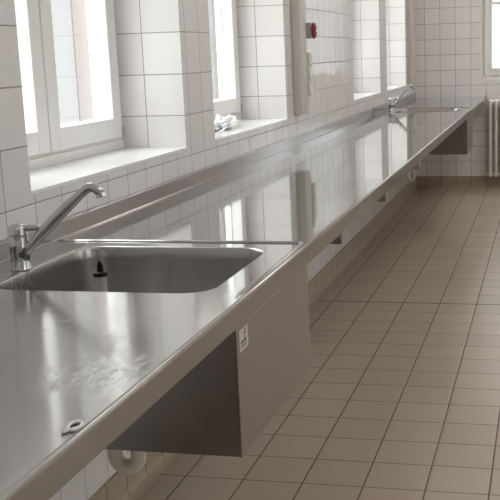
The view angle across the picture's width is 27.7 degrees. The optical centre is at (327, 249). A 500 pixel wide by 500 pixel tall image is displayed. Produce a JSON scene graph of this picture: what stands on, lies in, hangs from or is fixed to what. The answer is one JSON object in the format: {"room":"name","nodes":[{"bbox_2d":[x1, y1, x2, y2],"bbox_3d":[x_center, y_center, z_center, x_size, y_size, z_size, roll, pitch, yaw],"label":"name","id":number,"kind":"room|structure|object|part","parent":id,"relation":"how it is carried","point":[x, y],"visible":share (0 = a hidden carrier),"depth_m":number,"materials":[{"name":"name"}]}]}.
{"room":"commercial kitchen","nodes":[
{"label":"commercial kitchen","id":0,"kind":"room"},
{"bbox_2d":[0,0,413,499],"bbox_3d":[-0.662,-0.848,3.891,0.360,2.950,13.111,1,11,12],"label":"wall","id":1,"kind":"structure","parent":0,"point":[359,46],"depth_m":3.82,"materials":[{"name":"tile"}]},
{"bbox_2d":[14,0,187,194],"bbox_3d":[-0.848,-0.952,3.065,0.383,1.417,1.170,1,11,12],"label":"window","id":2,"kind":"structure","parent":1,"relation":"in","point":[59,155],"depth_m":3.22,"materials":[{"name":"white paint"}]},
{"bbox_3d":[-0.991,-0.912,2.809,0.072,1.339,0.557,1,11,12],"label":"sash","id":3,"kind":"part","parent":2,"relation":"part of","materials":[{"name":"white paint"}]},
{"bbox_3d":[-0.948,-0.959,3.086,0.089,1.405,1.170,1,11,12],"label":"frame","id":4,"kind":"part","parent":2,"relation":"part of","materials":[{"name":"white paint"}]},
{"bbox_3d":[-0.873,-1.022,3.351,0.072,1.339,0.557,1,11,12],"label":"sash","id":5,"kind":"part","parent":2,"relation":"part of","materials":[{"name":"white paint"}]},
{"bbox_3d":[-0.827,-0.263,3.200,0.383,0.012,1.170,1,11,12],"label":"sill","id":6,"kind":"part","parent":2,"relation":"part of","materials":[{"name":"white tile"}]},
{"bbox_2d":[0,93,486,499],"bbox_3d":[0.052,-0.304,4.680,0.714,0.361,11.109,1,11,12],"label":"countertop","id":7,"kind":"structure","parent":1,"relation":"attached to","point":[199,334],"depth_m":2.22,"materials":[{"name":"silver metal"}]},
{"bbox_2d":[8,182,106,270],"bbox_3d":[-0.616,-0.054,2.299,0.249,0.202,0.049,1,11,12],"label":"mixer tap","id":8,"kind":"object","parent":7,"relation":"on","point":[21,248],"visible":1,"depth_m":2.30,"materials":[{"name":"silver metal"}]},
{"bbox_3d":[-0.698,-0.048,2.318,0.080,0.026,0.048,1,11,12],"label":"lever","id":9,"kind":"part","parent":8,"relation":"part of","materials":[{"name":"silver metal"}]},
{"bbox_3d":[-0.602,-0.070,2.293,0.212,0.167,0.027,1,11,12],"label":"spout","id":10,"kind":"part","parent":8,"relation":"part of","materials":[{"name":"silver metal"}]},
{"bbox_2d":[60,419,83,432],"bbox_3d":[-0.332,0.231,1.319,0.024,0.006,0.042,-1,11,4],"label":"ring","id":11,"kind":"object","parent":7,"relation":"on","point":[68,428],"visible":1,"depth_m":1.31,"materials":[{"name":"white plastic"}]},
{"bbox_2d":[92,260,108,291],"bbox_3d":[-0.532,0.147,2.390,0.040,0.249,0.040,1,11,12],"label":"overflow standpipe","id":12,"kind":"object","parent":7,"relation":"in","point":[100,275],"visible":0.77,"depth_m":2.36,"materials":[{"name":"silver metal"}]},
{"bbox_3d":[-0.536,0.038,2.368,0.016,0.027,0.016,1,11,12],"label":"knob","id":13,"kind":"part","parent":12,"relation":"part of","materials":[{"name":"black plastic"}]},
{"bbox_2d":[107,449,145,474],"bbox_3d":[-0.609,0.430,2.349,0.421,0.141,0.132,1,11,12],"label":"trap","id":14,"kind":"object","parent":7,"relation":"attached to","point":[117,460],"visible":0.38,"depth_m":2.27,"materials":[{"name":"white plastic"}]},
{"bbox_2d":[0,246,264,293],"bbox_3d":[-0.435,0.158,2.348,0.506,0.243,0.487,1,11,12],"label":"sink basin","id":15,"kind":"object","parent":7,"relation":"in","point":[131,269],"depth_m":2.55,"materials":[{"name":"silver metal"}]},
{"bbox_3d":[-0.113,0.225,2.267,0.004,0.264,0.602,1,11,12],"label":"panel","id":16,"kind":"part","parent":7,"relation":"part of","materials":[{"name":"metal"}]},
{"bbox_2d":[388,84,413,110],"bbox_3d":[0.583,-1.206,7.976,0.249,0.202,0.049,-9,13,-32],"label":"mixer tap","id":17,"kind":"object","parent":7,"relation":"on","point":[392,102],"visible":1,"depth_m":7.94,"materials":[{"name":"silver metal"}]},
{"bbox_3d":[0.595,-1.225,7.981,0.212,0.167,0.027,-9,13,-32],"label":"spout","id":18,"kind":"part","parent":17,"relation":"part of","materials":[{"name":"silver metal"}]},
{"bbox_2d":[407,170,414,181],"bbox_3d":[0.560,-0.669,8.028,0.283,0.241,0.122,1,11,12],"label":"trap","id":19,"kind":"object","parent":7,"relation":"attached to","point":[410,179],"visible":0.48,"depth_m":7.97,"materials":[{"name":"white plastic"}]},
{"bbox_2d":[392,108,460,112],"bbox_3d":[0.779,-0.971,7.906,0.506,0.243,0.487,1,11,12],"label":"sink basin","id":20,"kind":"object","parent":7,"relation":"in","point":[429,110],"depth_m":8.11,"materials":[{"name":"silver metal"}]},
{"bbox_3d":[1.101,-0.905,7.825,0.004,0.264,0.602,1,11,12],"label":"panel","id":21,"kind":"part","parent":7,"relation":"part of","materials":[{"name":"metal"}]},
{"bbox_2d":[213,0,287,141],"bbox_3d":[-0.534,-1.244,4.503,0.383,1.417,1.170,1,11,12],"label":"window","id":22,"kind":"structure","parent":1,"relation":"in","point":[230,103],"depth_m":5.04,"materials":[{"name":"white paint"}]},
{"bbox_2d":[214,114,238,130],"bbox_3d":[-0.489,-0.594,4.620,0.150,0.070,0.564,-2,11,0],"label":"film","id":23,"kind":"object","parent":22,"relation":"on","point":[221,123],"visible":0.84,"depth_m":4.53,"materials":[{"name":"white plastic"}]},
{"bbox_3d":[-0.559,-1.314,4.788,0.072,1.339,0.557,1,11,12],"label":"sash","id":24,"kind":"part","parent":22,"relation":"part of","materials":[{"name":"white paint"}]},
{"bbox_3d":[-0.634,-1.251,4.523,0.089,1.405,1.170,1,11,12],"label":"frame","id":25,"kind":"part","parent":22,"relation":"part of","materials":[{"name":"white paint"}]},
{"bbox_3d":[-0.513,-0.555,4.638,0.383,0.012,1.170,1,11,12],"label":"sill","id":26,"kind":"part","parent":22,"relation":"part of","materials":[{"name":"white tile"}]},
{"bbox_2d":[88,176,418,499],"bbox_3d":[-0.423,0.546,4.122,0.041,0.113,12.711,1,11,12],"label":"baseboard","id":27,"kind":"structure","parent":1,"relation":"attached to","point":[119,486],"depth_m":5.84,"materials":[{"name":"brown tile"}]},
{"bbox_2d":[290,0,308,114],"bbox_3d":[-0.169,-1.651,5.162,0.050,1.895,0.135,1,11,12],"label":"duct","id":28,"kind":"object","parent":1,"relation":"attached to","point":[297,7],"visible":1,"depth_m":5.24,"materials":[{"name":"beige paint"}]},
{"bbox_2d":[307,52,312,94],"bbox_3d":[-0.110,-0.956,5.475,0.046,0.229,0.080,1,11,12],"label":"strip","id":29,"kind":"object","parent":1,"relation":"attached to","point":[309,54],"visible":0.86,"depth_m":5.45,"materials":[{"name":"beige plastic"}]},
{"bbox_2d":[307,52,311,65],"bbox_3d":[-0.115,-1.032,5.461,0.041,0.074,0.080,1,11,12],"label":"socket","id":30,"kind":"object","parent":29,"relation":"attached to","point":[309,55],"depth_m":5.43,"materials":[{"name":"beige plastic"}]},
{"bbox_2d":[307,67,312,80],"bbox_3d":[-0.113,-0.957,5.476,0.041,0.074,0.080,1,11,12],"label":"socket","id":31,"kind":"object","parent":29,"relation":"attached to","point":[309,69],"depth_m":5.44,"materials":[{"name":"beige plastic"}]},
{"bbox_2d":[308,81,312,94],"bbox_3d":[-0.110,-0.880,5.491,0.041,0.074,0.080,1,11,12],"label":"socket","id":32,"kind":"object","parent":29,"relation":"attached to","point":[310,84],"depth_m":5.47,"materials":[{"name":"beige plastic"}]},
{"bbox_2d":[306,23,316,38],"bbox_3d":[-0.102,-1.175,5.405,0.088,0.084,0.084,1,11,12],"label":"box","id":33,"kind":"object","parent":1,"relation":"attached to","point":[311,28],"visible":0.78,"depth_m":5.37,"materials":[{"name":"grey plastic"}]},
{"bbox_2d":[330,231,343,243],"bbox_3d":[-0.271,-0.057,3.340,0.654,0.188,0.080,1,11,12],"label":"support bracket","id":34,"kind":"object","parent":1,"relation":"attached to","point":[340,239],"visible":0.11,"depth_m":3.26,"materials":[{"name":"metal"}]},
{"bbox_2d":[354,92,380,101],"bbox_3d":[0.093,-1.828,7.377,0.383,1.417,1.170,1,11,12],"label":"windowsill","id":35,"kind":"structure","parent":1,"relation":"in","point":[357,96],"depth_m":7.59,"materials":[{"name":"white paint"}]},
{"bbox_2d":[376,192,387,201],"bbox_3d":[-0.077,-0.237,4.226,0.654,0.188,0.080,1,11,12],"label":"support bracket","id":36,"kind":"object","parent":1,"relation":"attached to","point":[384,198],"visible":0.11,"depth_m":4.14,"materials":[{"name":"metal"}]},
{"bbox_2d":[387,85,405,91],"bbox_3d":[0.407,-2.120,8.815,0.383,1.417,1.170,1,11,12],"label":"windowsill","id":37,"kind":"structure","parent":1,"relation":"in","point":[392,87],"depth_m":9.02,"materials":[{"name":"white paint"}]},
{"bbox_2d":[407,0,415,82],"bbox_3d":[0.781,-2.537,9.525,0.045,1.895,0.230,1,11,12],"label":"duct","id":38,"kind":"object","parent":1,"relation":"attached to","point":[410,3],"visible":1,"depth_m":9.55,"materials":[{"name":"beige paint"}]},
{"bbox_2d":[411,162,419,169],"bbox_3d":[0.157,-0.456,5.300,0.654,0.188,0.080,1,11,12],"label":"support bracket","id":39,"kind":"object","parent":1,"relation":"attached to","point":[417,166],"visible":0.09,"depth_m":5.22,"materials":[{"name":"metal"}]},
{"bbox_2d":[137,188,499,499],"bbox_3d":[0.949,0.690,3.852,3.560,0.150,13.111,1,11,12],"label":"floor","id":40,"kind":"structure","parent":0,"point":[398,398],"depth_m":4.21,"materials":[{"name":"brown tile"}]},
{"bbox_2d":[414,0,499,175],"bbox_3d":[2.341,-2.096,9.771,3.000,2.950,0.300,1,11,12],"label":"wall","id":41,"kind":"structure","parent":0,"point":[447,32],"depth_m":9.92,"materials":[{"name":"tile"}]},
{"bbox_2d":[416,176,499,187],"bbox_3d":[2.355,-0.672,9.879,2.988,0.113,0.041,1,11,12],"label":"baseboard","id":42,"kind":"structure","parent":41,"relation":"attached to","point":[421,181],"depth_m":10.11,"materials":[{"name":"brown tile"}]},
{"bbox_2d":[480,0,499,81],"bbox_3d":[2.085,-2.351,9.720,1.205,1.415,0.204,1,11,12],"label":"window","id":43,"kind":"structure","parent":41,"relation":"in","point":[488,74],"depth_m":9.84,"materials":[{"name":"white paint"}]},
{"bbox_3d":[1.502,-2.368,9.845,0.012,1.395,0.203,1,11,12],"label":"trim","id":44,"kind":"part","parent":43,"relation":"part of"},
{"bbox_3d":[2.106,-1.667,9.855,1.205,0.020,0.204,1,11,12],"label":"sill","id":45,"kind":"part","parent":43,"relation":"part of","materials":[{"name":"white paint"}]},
{"bbox_2d":[483,99,499,176],"bbox_3d":[2.037,-1.093,9.811,1.048,0.762,0.139,1,11,12],"label":"radiator","id":46,"kind":"object","parent":41,"relation":"attached to","point":[495,102],"visible":1,"depth_m":9.84,"materials":[{"name":"white metal"}]},
{"label":"outside","id":47,"kind":"structure","parent":0,"visible":0},
{"bbox_3d":[-6.752,-0.613,22.220,100.000,0.200,100.000,1,11,12],"label":"ground","id":48,"kind":"structure","parent":47,"visible":0},
{"bbox_2d":[50,0,218,124],"bbox_3d":[-3.340,-8.746,28.823,1.700,13.000,22.750,1,11,12],"label":"facade","id":49,"kind":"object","parent":48,"relation":"on","point":[69,19],"depth_m":19.18,"materials":[{"name":"paint"}]}
]}

